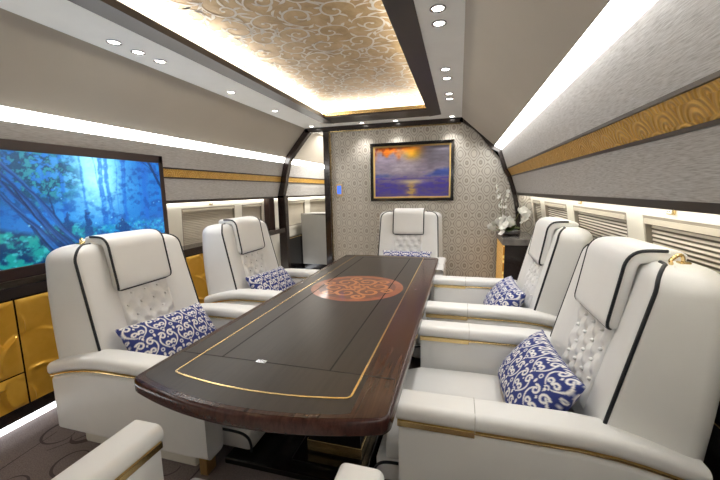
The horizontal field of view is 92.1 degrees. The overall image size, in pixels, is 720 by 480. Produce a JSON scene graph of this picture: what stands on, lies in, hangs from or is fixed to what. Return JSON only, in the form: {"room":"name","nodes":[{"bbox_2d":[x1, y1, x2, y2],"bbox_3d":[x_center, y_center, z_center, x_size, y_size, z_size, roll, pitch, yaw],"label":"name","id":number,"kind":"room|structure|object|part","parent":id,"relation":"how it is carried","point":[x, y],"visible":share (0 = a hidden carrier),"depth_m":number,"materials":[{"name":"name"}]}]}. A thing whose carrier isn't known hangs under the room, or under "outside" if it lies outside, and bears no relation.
{"room":"aircraft cabin","nodes":[
{"label":"aircraft cabin","id":0,"kind":"room"},
{"bbox_2d":[0,8,323,164],"bbox_3d":[-1.410,-1.220,3.609,0.373,0.423,10.120,1,8,16],"label":"wall","id":1,"kind":"structure","parent":0,"point":[44,69],"depth_m":2.46,"materials":[{"name":"beige paint"}]},
{"bbox_2d":[278,130,310,197],"bbox_3d":[-0.988,-1.141,5.227,0.567,0.999,0.092,1,8,16],"label":"trim","id":2,"kind":"structure","parent":1,"relation":"attached to","point":[305,135],"depth_m":5.21,"materials":[{"name":"brown wood"}]},
{"bbox_2d":[0,120,323,178],"bbox_3d":[-1.626,-0.846,3.726,0.087,0.207,10.120,1,8,16],"label":"wall","id":3,"kind":"structure","parent":0,"point":[172,156],"depth_m":3.14,"materials":[{"name":"white paint"}]},
{"bbox_2d":[0,138,168,282],"bbox_3d":[-1.998,-0.224,2.392,0.063,0.828,1.593,1,8,16],"label":"television","id":4,"kind":"object","parent":3,"relation":"attached to","point":[53,196],"visible":0.82,"depth_m":2.33,"materials":[{"name":"glass display screen"},{"name":"dark frame"}]},
{"bbox_2d":[0,106,323,168],"bbox_3d":[-1.579,-0.978,3.693,0.041,0.082,10.120,1,8,16],"label":"trim","id":5,"kind":"structure","parent":3,"relation":"attached to","point":[9,114],"depth_m":2.68,"materials":[{"name":"white plastic"}]},
{"bbox_2d":[0,356,420,479],"bbox_3d":[0.020,0.974,3.518,4.140,0.060,10.120,1,8,16],"label":"floor","id":6,"kind":"structure","parent":0,"point":[39,448],"depth_m":1.93,"materials":[{"name":"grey carpet"}]},
{"bbox_2d":[0,401,55,436],"bbox_3d":[-2.003,1.047,2.883,0.126,0.047,5.486,1,8,16],"label":"light strip","id":7,"kind":"object","parent":6,"relation":"on","point":[43,410],"visible":0.02,"depth_m":2.22,"materials":[{"name":"white plastic"}]},
{"bbox_2d":[0,299,28,429],"bbox_3d":[-2.270,0.780,1.839,0.241,0.767,0.690,1,8,16],"label":"base cabinet","id":8,"kind":"object","parent":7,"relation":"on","point":[14,400],"visible":1,"depth_m":2.08,"materials":[{"name":"metal"}]},
{"bbox_3d":[-2.171,0.636,1.790,0.029,0.454,0.681,1,8,16],"label":"door","id":9,"kind":"part","parent":8,"relation":"part of","materials":[{"name":"gold metal"}]},
{"bbox_3d":[-2.164,0.969,1.837,0.028,0.201,0.681,1,8,16],"label":"drawer","id":10,"kind":"part","parent":8,"relation":"part of","materials":[{"name":"gold metal"}]},
{"bbox_2d":[11,290,58,414],"bbox_3d":[-2.081,0.684,2.496,0.241,0.767,0.690,1,8,16],"label":"base cabinet","id":11,"kind":"object","parent":7,"relation":"on","point":[37,341],"visible":0.24,"depth_m":2.21,"materials":[{"name":"metal"}]},
{"bbox_2d":[185,252,208,302],"bbox_3d":[-1.704,0.493,3.810,0.241,0.767,0.690,1,8,16],"label":"base cabinet","id":12,"kind":"object","parent":7,"relation":"on","point":[195,262],"visible":0.27,"depth_m":3.58,"materials":[{"name":"metal"}]},
{"bbox_2d":[45,229,264,475],"bbox_3d":[-1.083,0.546,2.232,1.246,1.189,0.988,1,8,16],"label":"armchair","id":13,"kind":"object","parent":6,"relation":"on","point":[98,285],"visible":0.62,"depth_m":1.93,"materials":[{"name":"white leather"}]},
{"bbox_3d":[-1.224,0.723,1.857,1.016,0.081,0.137,1,8,16],"label":"gold trim","id":14,"kind":"part","parent":13,"relation":"part of","materials":[{"name":"gold metal"}]},
{"bbox_3d":[-1.497,0.354,2.323,0.391,0.730,0.891,1,8,16],"label":"backrest","id":15,"kind":"part","parent":13,"relation":"part of","materials":[{"name":"white leather"}]},
{"bbox_3d":[-1.219,0.889,1.880,1.003,0.393,0.129,1,8,16],"label":"armrest","id":16,"kind":"part","parent":13,"relation":"part of","materials":[{"name":"white leather"}]},
{"bbox_3d":[-1.392,0.442,2.306,0.119,0.420,0.380,1,8,16],"label":"tufted panel","id":17,"kind":"part","parent":13,"relation":"part of","materials":[{"name":"white leather"}]},
{"bbox_2d":[114,302,215,355],"bbox_3d":[-1.189,0.634,2.251,0.281,0.328,0.638,2,9,21],"label":"cushion","id":18,"kind":"object","parent":13,"relation":"on","point":[168,334],"visible":0.6,"depth_m":2.12,"materials":[{"name":"blue fabric"}]},
{"bbox_3d":[-0.990,0.773,2.679,1.003,0.393,0.129,1,8,16],"label":"armrest","id":19,"kind":"part","parent":13,"relation":"part of","materials":[{"name":"white leather"}]},
{"bbox_3d":[-0.995,0.607,2.657,1.016,0.081,0.137,1,8,16],"label":"gold trim","id":20,"kind":"part","parent":13,"relation":"part of","materials":[{"name":"gold metal"}]},
{"bbox_2d":[51,420,383,479],"bbox_3d":[-0.531,0.746,0.734,0.988,1.189,1.246,1,8,16],"label":"armchair","id":21,"kind":"object","parent":6,"relation":"on","point":[134,452],"visible":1,"depth_m":1.17,"materials":[{"name":"white leather"}]},
{"bbox_3d":[-0.941,0.861,0.838,0.137,0.081,1.016,1,8,16],"label":"gold trim","id":22,"kind":"part","parent":21,"relation":"part of","materials":[{"name":"gold metal"}]},
{"bbox_3d":[-0.938,1.027,0.862,0.129,0.393,1.003,1,8,16],"label":"armrest","id":23,"kind":"part","parent":21,"relation":"part of","materials":[{"name":"white leather"}]},
{"bbox_2d":[202,216,318,305],"bbox_3d":[-0.743,0.373,3.420,1.246,1.189,0.988,1,8,16],"label":"armchair","id":24,"kind":"object","parent":6,"relation":"on","point":[234,249],"visible":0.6,"depth_m":3.17,"materials":[{"name":"white leather"}]},
{"bbox_3d":[-0.883,0.550,3.045,1.016,0.081,0.137,1,8,16],"label":"gold trim","id":25,"kind":"part","parent":24,"relation":"part of","materials":[{"name":"gold metal"}]},
{"bbox_3d":[-1.157,0.181,3.511,0.391,0.730,0.891,1,8,16],"label":"backrest","id":26,"kind":"part","parent":24,"relation":"part of","materials":[{"name":"white leather"}]},
{"bbox_3d":[-0.879,0.716,3.068,1.003,0.393,0.129,1,8,16],"label":"armrest","id":27,"kind":"part","parent":24,"relation":"part of","materials":[{"name":"white leather"}]},
{"bbox_3d":[-1.052,0.269,3.494,0.119,0.420,0.380,1,8,16],"label":"tufted panel","id":28,"kind":"part","parent":24,"relation":"part of","materials":[{"name":"white leather"}]},
{"bbox_2d":[245,266,294,290],"bbox_3d":[-0.845,0.460,3.450,0.282,0.320,0.633,2,9,20],"label":"cushion","id":29,"kind":"object","parent":24,"relation":"on","point":[278,279],"visible":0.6,"depth_m":3.32,"materials":[{"name":"blue fabric"}]},
{"bbox_3d":[-0.649,0.600,3.867,1.003,0.393,0.129,1,8,16],"label":"armrest","id":30,"kind":"part","parent":24,"relation":"part of","materials":[{"name":"white leather"}]},
{"bbox_2d":[134,255,438,479],"bbox_3d":[-0.042,0.722,2.784,1.138,0.650,3.122,1,8,16],"label":"conference table","id":31,"kind":"object","parent":6,"relation":"on","point":[319,367],"visible":1,"depth_m":1.74,"materials":[{"name":"brown wood"}]},
{"bbox_2d":[290,233,304,268],"bbox_3d":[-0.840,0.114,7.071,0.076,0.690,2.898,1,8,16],"label":"sideboard","id":32,"kind":"object","parent":6,"relation":"on","point":[296,253],"visible":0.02,"depth_m":6.04,"materials":[{"name":"black paint"}]},
{"bbox_2d":[301,212,326,269],"bbox_3d":[-0.695,0.027,6.362,0.580,1.056,0.465,1,8,16],"label":"base cabinet","id":33,"kind":"object","parent":6,"relation":"on","point":[313,224],"visible":0.56,"depth_m":6.16,"materials":[{"name":"grey paint"}]},
{"bbox_3d":[-0.759,-0.015,6.132,0.580,0.906,0.005,1,8,16],"label":"edge trim","id":34,"kind":"part","parent":33,"relation":"part of","materials":[{"name":"silver metal"}]},
{"bbox_2d":[378,208,446,300],"bbox_3d":[0.548,0.228,4.289,0.988,1.189,1.246,1,8,16],"label":"armchair","id":35,"kind":"object","parent":6,"relation":"on","point":[400,229],"visible":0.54,"depth_m":4.55,"materials":[{"name":"white leather"}]},
{"bbox_2d":[383,250,431,256],"bbox_3d":[0.578,0.301,4.402,0.632,0.304,0.274,1,8,16],"label":"cushion","id":36,"kind":"object","parent":35,"relation":"on","point":[385,252],"visible":0.21,"depth_m":4.38,"materials":[{"name":"blue fabric"}]},
{"bbox_3d":[0.633,0.086,4.580,0.380,0.420,0.119,1,8,16],"label":"tufted panel","id":37,"kind":"part","parent":35,"relation":"part of","materials":[{"name":"white leather"}]},
{"bbox_3d":[0.661,-0.014,4.670,0.891,0.730,0.391,1,8,16],"label":"backrest","id":38,"kind":"part","parent":35,"relation":"part of","materials":[{"name":"white leather"}]},
{"bbox_3d":[0.964,0.518,4.241,0.129,0.393,1.003,1,8,16],"label":"armrest","id":39,"kind":"part","parent":35,"relation":"part of","materials":[{"name":"white leather"}]},
{"bbox_2d":[412,217,592,357],"bbox_3d":[1.081,0.413,2.903,1.246,1.189,0.988,1,8,16],"label":"armchair","id":40,"kind":"object","parent":6,"relation":"on","point":[556,244],"visible":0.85,"depth_m":2.50,"materials":[{"name":"white leather"}]},
{"bbox_2d":[417,312,426,344],"bbox_3d":[0.954,0.743,2.988,0.836,0.165,0.662,1,8,16],"label":"seat cushion","id":41,"kind":"object","parent":40,"relation":"on","point":[424,317],"depth_m":2.80,"materials":[{"name":"white leather"}]},
{"bbox_3d":[1.228,0.641,3.335,1.003,0.393,0.129,1,8,16],"label":"armrest","id":42,"kind":"part","parent":40,"relation":"part of","materials":[{"name":"white leather"}]},
{"bbox_3d":[1.226,0.475,3.311,1.016,0.081,0.137,1,8,16],"label":"gold trim","id":43,"kind":"part","parent":40,"relation":"part of","materials":[{"name":"gold metal"}]},
{"bbox_3d":[0.999,0.757,2.536,1.003,0.393,0.129,1,8,16],"label":"armrest","id":44,"kind":"part","parent":40,"relation":"part of","materials":[{"name":"white leather"}]},
{"bbox_3d":[0.997,0.591,2.512,1.016,0.081,0.137,1,8,16],"label":"gold trim","id":45,"kind":"part","parent":40,"relation":"part of","materials":[{"name":"gold metal"}]},
{"bbox_2d":[483,276,525,306],"bbox_3d":[1.184,0.503,2.886,0.283,0.312,0.635,1,8,12],"label":"cushion","id":46,"kind":"object","parent":40,"relation":"on","point":[506,292],"visible":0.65,"depth_m":2.71,"materials":[{"name":"blue fabric"}]},
{"bbox_3d":[1.387,0.322,2.802,0.119,0.420,0.380,1,8,16],"label":"tufted panel","id":47,"kind":"part","parent":40,"relation":"part of","materials":[{"name":"white leather"}]},
{"bbox_3d":[1.489,0.239,2.761,0.391,0.730,0.891,1,8,16],"label":"backrest","id":48,"kind":"part","parent":40,"relation":"part of","materials":[{"name":"white leather"}]},
{"bbox_2d":[496,231,531,279],"bbox_3d":[1.855,0.376,4.179,0.362,0.880,0.702,1,8,16],"label":"console","id":49,"kind":"object","parent":6,"relation":"on","point":[511,250],"visible":0.52,"depth_m":3.87,"materials":[{"name":"gold"},{"name":"dark brown lacquered wood"}]},
{"bbox_3d":[1.701,0.397,4.233,0.014,0.759,0.656,1,8,16],"label":"lattice panel","id":50,"kind":"part","parent":49,"relation":"part of","materials":[{"name":"gold metal"}]},
{"bbox_2d":[487,184,530,235],"bbox_3d":[1.746,-0.359,4.071,0.386,0.609,0.390,-3,8,-14],"label":"flower arrangement","id":51,"kind":"object","parent":49,"relation":"on","point":[507,225],"visible":1,"depth_m":4.02,"materials":[{"name":"white plant"}]},
{"bbox_2d":[497,229,520,235],"bbox_3d":[1.765,-0.089,4.108,0.264,0.063,0.264,1,8,16],"label":"bowl","id":52,"kind":"object","parent":49,"relation":"on","point":[512,231],"depth_m":4.02,"materials":[{"name":"silver metal"}]},
{"bbox_2d":[374,236,719,479],"bbox_3d":[0.741,0.586,1.715,1.246,1.189,0.988,1,8,16],"label":"armchair","id":53,"kind":"object","parent":6,"relation":"on","point":[637,322],"visible":0.91,"depth_m":1.30,"materials":[{"name":"white leather"}]},
{"bbox_2d":[386,367,504,458],"bbox_3d":[0.613,0.916,1.800,0.836,0.165,0.662,1,8,16],"label":"seat cushion","id":54,"kind":"object","parent":53,"relation":"on","point":[439,381],"depth_m":1.94,"materials":[{"name":"white leather"}]},
{"bbox_3d":[0.885,0.648,2.123,1.016,0.081,0.137,1,8,16],"label":"gold trim","id":55,"kind":"part","parent":53,"relation":"part of","materials":[{"name":"gold metal"}]},
{"bbox_3d":[0.887,0.814,2.147,1.003,0.393,0.129,1,8,16],"label":"armrest","id":56,"kind":"part","parent":53,"relation":"part of","materials":[{"name":"white leather"}]},
{"bbox_3d":[0.658,0.930,1.348,1.003,0.393,0.129,1,8,16],"label":"armrest","id":57,"kind":"part","parent":53,"relation":"part of","materials":[{"name":"white leather"}]},
{"bbox_3d":[0.656,0.764,1.324,1.016,0.081,0.137,1,8,16],"label":"gold trim","id":58,"kind":"part","parent":53,"relation":"part of","materials":[{"name":"gold metal"}]},
{"bbox_2d":[498,330,585,410],"bbox_3d":[0.840,0.677,1.688,0.277,0.320,0.639,1,8,13],"label":"cushion","id":59,"kind":"object","parent":53,"relation":"on","point":[533,374],"visible":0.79,"depth_m":1.53,"materials":[{"name":"blue fabric"}]},
{"bbox_3d":[1.046,0.495,1.614,0.119,0.420,0.380,1,8,16],"label":"tufted panel","id":60,"kind":"part","parent":53,"relation":"part of","materials":[{"name":"white leather"}]},
{"bbox_3d":[1.148,0.412,1.573,0.391,0.730,0.891,1,8,16],"label":"backrest","id":61,"kind":"part","parent":53,"relation":"part of","materials":[{"name":"white leather"}]},
{"bbox_2d":[0,0,465,134],"bbox_3d":[-0.181,-1.397,3.231,2.257,0.034,10.120,1,8,16],"label":"ceiling","id":62,"kind":"structure","parent":0,"point":[444,45],"depth_m":2.25,"materials":[{"name":"white paint"}]},
{"bbox_2d":[105,39,121,45],"bbox_3d":[-1.487,-1.193,2.097,0.083,0.007,0.083,1,8,16],"label":"recessed light","id":63,"kind":"object","parent":62,"relation":"in","point":[109,41],"visible":1,"depth_m":2.10,"materials":[{"name":"white"}]},
{"bbox_2d":[130,49,144,54],"bbox_3d":[-1.440,-1.216,2.251,0.083,0.007,0.083,1,8,16],"label":"recessed light","id":64,"kind":"object","parent":62,"relation":"in","point":[134,51],"visible":1,"depth_m":2.25,"materials":[{"name":"white"}]},
{"bbox_2d":[153,59,166,63],"bbox_3d":[-1.388,-1.239,2.410,0.083,0.007,0.083,1,8,16],"label":"recessed light","id":65,"kind":"object","parent":62,"relation":"in","point":[160,61],"visible":1,"depth_m":2.41,"materials":[{"name":"white"}]},
{"bbox_2d":[68,0,440,123],"bbox_3d":[-0.552,-1.159,1.684,1.558,0.044,5.848,1,8,16],"label":"trim","id":66,"kind":"structure","parent":62,"relation":"attached to","point":[402,14],"depth_m":2.28,"materials":[{"name":"brown paint"}]},
{"bbox_2d":[323,104,425,116],"bbox_3d":[0.154,-1.528,4.101,1.257,0.040,0.018,1,8,16],"label":"trim","id":67,"kind":"structure","parent":66,"relation":"attached to","point":[423,105],"depth_m":4.08,"materials":[{"name":"gold metal"}]},
{"bbox_2d":[118,0,423,112],"bbox_3d":[-0.573,-1.225,1.581,1.584,0.098,5.658,1,8,16],"label":"light strip","id":68,"kind":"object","parent":62,"relation":"attached to","point":[415,102],"depth_m":3.36,"materials":[{"name":"white plastic"}]},
{"bbox_2d":[305,117,462,133],"bbox_3d":[0.272,-1.577,4.802,2.208,0.064,0.092,1,8,16],"label":"trim","id":69,"kind":"structure","parent":62,"relation":"attached to","point":[444,120],"depth_m":4.74,"materials":[{"name":"brown wood"}]},
{"bbox_2d":[430,4,445,12],"bbox_3d":[0.398,-1.182,1.773,0.083,0.007,0.083,1,8,16],"label":"recessed light","id":70,"kind":"object","parent":62,"relation":"in","point":[437,8],"visible":1,"depth_m":1.77,"materials":[{"name":"silver metal"}]},
{"bbox_2d":[432,19,446,26],"bbox_3d":[0.441,-1.205,1.933,0.083,0.007,0.083,1,8,16],"label":"recessed light","id":71,"kind":"object","parent":62,"relation":"in","point":[437,23],"visible":1,"depth_m":1.93,"materials":[{"name":"white"}]},
{"bbox_2d":[440,67,450,70],"bbox_3d":[0.658,-1.312,2.671,0.083,0.007,0.083,1,8,16],"label":"recessed light","id":72,"kind":"object","parent":62,"relation":"in","point":[443,68],"visible":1,"depth_m":2.67,"materials":[{"name":"white"}]},
{"bbox_2d":[442,76,451,79],"bbox_3d":[0.723,-1.343,2.883,0.083,0.007,0.083,1,8,16],"label":"recessed light","id":73,"kind":"object","parent":62,"relation":"in","point":[446,77],"visible":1,"depth_m":2.88,"materials":[{"name":"white"}]},
{"bbox_2d":[163,169,324,200],"bbox_3d":[-1.683,-0.599,3.778,0.108,0.306,10.120,1,8,16],"label":"wall","id":74,"kind":"structure","parent":0,"point":[175,189],"depth_m":4.11,"materials":[{"name":"white fabric"}]},
{"bbox_2d":[164,177,319,183],"bbox_3d":[-1.647,-0.657,3.759,0.014,0.014,10.120,1,8,16],"label":"trim","id":75,"kind":"structure","parent":74,"relation":"attached to","point":[164,177],"depth_m":4.03,"materials":[{"name":"brown paint"}]},
{"bbox_2d":[163,167,323,179],"bbox_3d":[-1.634,-0.743,3.743,0.014,0.014,10.120,1,8,16],"label":"trim","id":76,"kind":"structure","parent":74,"relation":"attached to","point":[163,167],"depth_m":3.99,"materials":[{"name":"brown paint"}]},
{"bbox_2d":[166,195,324,203],"bbox_3d":[-1.728,-0.433,3.815,0.067,0.030,10.120,1,8,16],"label":"trim","id":77,"kind":"structure","parent":74,"relation":"attached to","point":[249,198],"depth_m":4.16,"materials":[{"name":"brown paint"}]},
{"bbox_2d":[264,199,274,228],"bbox_3d":[-1.361,-0.395,5.225,0.080,0.460,0.161,1,8,16],"label":"trim","id":78,"kind":"structure","parent":74,"relation":"attached to","point":[269,211],"depth_m":5.17,"materials":[{"name":"brown wood"}]},
{"bbox_2d":[278,196,290,268],"bbox_3d":[-1.181,0.000,5.448,0.126,1.380,0.092,1,8,16],"label":"trim","id":79,"kind":"structure","parent":74,"relation":"attached to","point":[283,213],"depth_m":5.40,"materials":[{"name":"brown wood"}]},
{"bbox_2d":[167,196,324,245],"bbox_3d":[-1.811,-0.163,3.878,0.052,0.552,10.120,1,8,16],"label":"window panel","id":80,"kind":"object","parent":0,"point":[173,210],"visible":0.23,"depth_m":4.15,"materials":[{"name":"white plastic"}]},
{"bbox_2d":[181,205,234,245],"bbox_3d":[-1.759,-0.176,4.076,0.056,0.428,0.903,1,8,16],"label":"window","id":81,"kind":"structure","parent":80,"relation":"attached to","point":[194,220],"depth_m":3.91,"materials":[{"name":"beige fabric"}]},
{"bbox_3d":[-1.747,-0.361,4.045,0.023,0.025,0.873,1,8,16],"label":"blind rail","id":82,"kind":"part","parent":81,"relation":"part of","materials":[{"name":"beige plastic"}]},
{"bbox_2d":[242,203,261,219],"bbox_3d":[-1.528,-0.293,4.883,0.056,0.428,0.494,1,8,16],"label":"window","id":83,"kind":"structure","parent":80,"relation":"attached to","point":[247,209],"depth_m":4.90,"materials":[{"name":"beige plastic"}]},
{"bbox_2d":[242,206,259,218],"bbox_3d":[-1.534,-0.293,4.885,0.018,0.428,0.467,1,8,16],"label":"blind","id":84,"kind":"object","parent":83,"relation":"attached to","point":[246,210],"depth_m":4.87,"materials":[{"name":"beige plastic"}]},
{"bbox_3d":[-1.515,-0.478,4.853,0.023,0.025,0.465,1,8,16],"label":"blind rail","id":85,"kind":"part","parent":83,"relation":"part of","materials":[{"name":"beige plastic"}]},
{"bbox_2d":[288,200,304,225],"bbox_3d":[-1.148,-0.486,6.208,0.056,0.428,0.678,1,8,16],"label":"window","id":86,"kind":"structure","parent":80,"relation":"attached to","point":[295,208],"depth_m":6.21,"materials":[{"name":"beige plastic"}]},
{"bbox_2d":[310,199,324,211],"bbox_3d":[-0.861,-0.632,7.210,0.056,0.428,0.966,1,8,16],"label":"window","id":87,"kind":"structure","parent":80,"relation":"attached to","point":[317,205],"depth_m":7.16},
{"bbox_2d":[127,0,421,108],"bbox_3d":[-0.553,-1.293,1.599,1.786,0.037,5.734,1,8,16],"label":"ceiling","id":88,"kind":"structure","parent":0,"point":[325,54],"depth_m":2.45,"materials":[{"name":"beige paint"}]},
{"bbox_2d":[270,227,301,266],"bbox_3d":[-1.891,0.484,3.995,0.184,0.851,10.120,1,8,16],"label":"wall","id":89,"kind":"structure","parent":0,"point":[275,238],"depth_m":5.64,"materials":[{"name":"beige paint"}]},
{"bbox_2d":[0,228,285,301],"bbox_3d":[-1.998,0.222,2.761,0.214,0.067,5.486,1,8,16],"label":"countertop","id":90,"kind":"structure","parent":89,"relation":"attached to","point":[31,285],"depth_m":2.20,"materials":[{"name":"brown wood"}]},
{"bbox_2d":[330,123,533,277],"bbox_3d":[0.964,-0.466,4.808,2.858,2.404,0.058,1,8,16],"label":"wall","id":91,"kind":"structure","parent":0,"point":[469,247],"depth_m":4.74,"materials":[{"name":"paper"}]},
{"bbox_2d":[323,131,333,265],"bbox_3d":[-0.459,-0.436,5.190,0.086,2.288,0.115,1,8,16],"label":"trim","id":92,"kind":"structure","parent":91,"relation":"attached to","point":[326,135],"depth_m":5.11,"materials":[{"name":"brown wood"}]},
{"bbox_2d":[336,184,342,195],"bbox_3d":[-0.303,-0.727,5.095,0.097,0.172,0.016,1,8,16],"label":"wall control panel","id":93,"kind":"object","parent":91,"relation":"attached to","point":[339,189],"visible":1,"depth_m":5.09,"materials":[{"name":"blue plastic"}]},
{"bbox_2d":[330,123,460,260],"bbox_3d":[0.455,-0.606,4.898,1.823,1.893,0.009,1,8,16],"label":"trim","id":94,"kind":"structure","parent":91,"relation":"attached to","point":[453,123],"depth_m":4.97,"materials":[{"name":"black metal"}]},
{"bbox_2d":[370,139,453,200],"bbox_3d":[0.700,-0.936,4.757,1.134,0.794,0.050,1,8,16],"label":"framed painting","id":95,"kind":"object","parent":91,"relation":"attached to","point":[416,170],"visible":1,"depth_m":4.75,"materials":[{"name":"black paint"}]},
{"bbox_2d":[460,118,519,228],"bbox_3d":[1.694,-0.415,4.564,0.789,2.346,0.092,1,8,16],"label":"trim","id":96,"kind":"structure","parent":91,"relation":"attached to","point":[498,151],"depth_m":4.41,"materials":[{"name":"brown wood"}]},
{"bbox_2d":[462,0,610,145],"bbox_3d":[0.617,-0.942,1.280,0.431,0.402,6.716,1,8,16],"label":"wall","id":97,"kind":"structure","parent":0,"point":[512,48],"depth_m":1.78,"materials":[{"name":"beige paint"}]},
{"bbox_2d":[495,0,656,148],"bbox_3d":[0.849,-0.719,1.247,0.090,0.062,6.716,1,8,16],"label":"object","id":98,"kind":"structure","parent":97,"relation":"attached to","point":[617,16],"depth_m":1.34,"materials":[{"name":"white plastic"}]},
{"bbox_2d":[501,0,719,166],"bbox_3d":[0.942,-0.574,1.241,0.112,0.248,6.716,1,8,16],"label":"wall","id":99,"kind":"structure","parent":0,"point":[673,45],"depth_m":1.11,"materials":[{"name":"white fabric"}]},
{"bbox_2d":[508,78,719,174],"bbox_3d":[1.007,-0.411,1.246,0.084,0.114,6.716,1,8,16],"label":"wall","id":100,"kind":"structure","parent":0,"point":[699,105],"depth_m":1.17,"materials":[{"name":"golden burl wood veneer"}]},
{"bbox_2d":[507,70,719,168],"bbox_3d":[0.966,-0.451,1.252,0.014,0.014,6.716,1,8,16],"label":"trim","id":101,"kind":"structure","parent":100,"relation":"attached to","point":[716,75],"depth_m":1.12,"materials":[{"name":"brown paint"}]},
{"bbox_2d":[511,118,719,175],"bbox_3d":[1.020,-0.354,1.250,0.014,0.014,6.716,1,8,16],"label":"trim","id":102,"kind":"structure","parent":100,"relation":"attached to","point":[715,122],"depth_m":1.21,"materials":[{"name":"brown paint"}]},
{"bbox_2d":[512,125,719,202],"bbox_3d":[1.069,-0.255,1.251,0.097,0.220,6.716,1,8,16],"label":"wall","id":103,"kind":"structure","parent":0,"point":[686,166],"depth_m":1.28,"materials":[{"name":"white fabric"}]},
{"bbox_2d":[516,193,719,214],"bbox_3d":[1.115,-0.129,1.256,0.069,0.032,6.716,1,8,16],"label":"trim","id":104,"kind":"structure","parent":103,"relation":"attached to","point":[698,207],"depth_m":1.33,"materials":[{"name":"brown paint"}]},
{"bbox_2d":[530,196,719,240],"bbox_3d":[1.315,0.182,1.244,0.130,0.627,6.716,1,8,16],"label":"window panel","id":105,"kind":"object","parent":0,"point":[634,215],"visible":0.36,"depth_m":1.81,"materials":[{"name":"white plastic"}]},
{"bbox_2d":[533,200,541,222],"bbox_3d":[2.144,-0.275,4.135,0.103,0.399,0.426,1,8,16],"label":"window","id":106,"kind":"structure","parent":105,"relation":"attached to","point":[536,203],"depth_m":4.25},
{"bbox_2d":[536,204,541,219],"bbox_3d":[2.149,-0.275,4.133,0.064,0.399,0.398,1,8,16],"label":"blind","id":107,"kind":"object","parent":106,"relation":"attached to","point":[538,207],"depth_m":4.21,"materials":[{"name":"beige plastic"}]},
{"bbox_2d":[544,201,567,219],"bbox_3d":[1.919,-0.161,3.352,0.103,0.399,0.805,1,8,16],"label":"window","id":108,"kind":"structure","parent":105,"relation":"attached to","point":[552,209],"depth_m":3.38,"materials":[{"name":"beige plastic"}]},
{"bbox_3d":[1.878,-0.333,3.339,0.023,0.025,0.775,1,8,16],"label":"blind rail","id":109,"kind":"part","parent":108,"relation":"part of","materials":[{"name":"beige plastic"}]},
{"bbox_2d":[548,206,567,219],"bbox_3d":[1.925,-0.161,3.351,0.064,0.399,0.777,1,8,16],"label":"blind","id":110,"kind":"object","parent":108,"relation":"attached to","point":[553,211],"depth_m":3.35,"materials":[{"name":"beige plastic"}]},
{"bbox_2d":[573,205,627,238],"bbox_3d":[1.632,-0.015,2.350,0.103,0.399,0.932,1,8,16],"label":"window","id":111,"kind":"structure","parent":105,"relation":"attached to","point":[599,222],"depth_m":2.31,"materials":[{"name":"beige plastic"}]},
{"bbox_3d":[1.590,-0.187,2.337,0.023,0.025,0.902,1,8,16],"label":"blind rail","id":112,"kind":"part","parent":111,"relation":"part of","materials":[{"name":"beige plastic"}]},
{"bbox_2d":[666,210,675,214],"bbox_3d":[1.318,-0.121,1.471,0.018,0.028,0.051,1,8,16],"label":"light","id":113,"kind":"object","parent":105,"relation":"attached to","point":[669,212],"visible":0.88,"depth_m":1.46,"materials":[{"name":"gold metal"}]},
{"bbox_2d":[643,215,719,273],"bbox_3d":[1.314,0.146,1.242,0.103,0.399,1.041,1,8,16],"label":"window","id":114,"kind":"structure","parent":105,"relation":"attached to","point":[700,242],"depth_m":1.42,"materials":[{"name":"beige plastic"}]},
{"bbox_3d":[1.272,-0.026,1.229,0.023,0.025,1.011,1,8,16],"label":"blind rail","id":115,"kind":"part","parent":114,"relation":"part of","materials":[{"name":"beige plastic"}]},
{"bbox_2d":[703,401,719,479],"bbox_3d":[1.396,0.858,1.319,0.069,0.736,6.716,1,8,16],"label":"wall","id":116,"kind":"structure","parent":0,"point":[712,456],"depth_m":1.33,"materials":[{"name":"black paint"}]}
]}

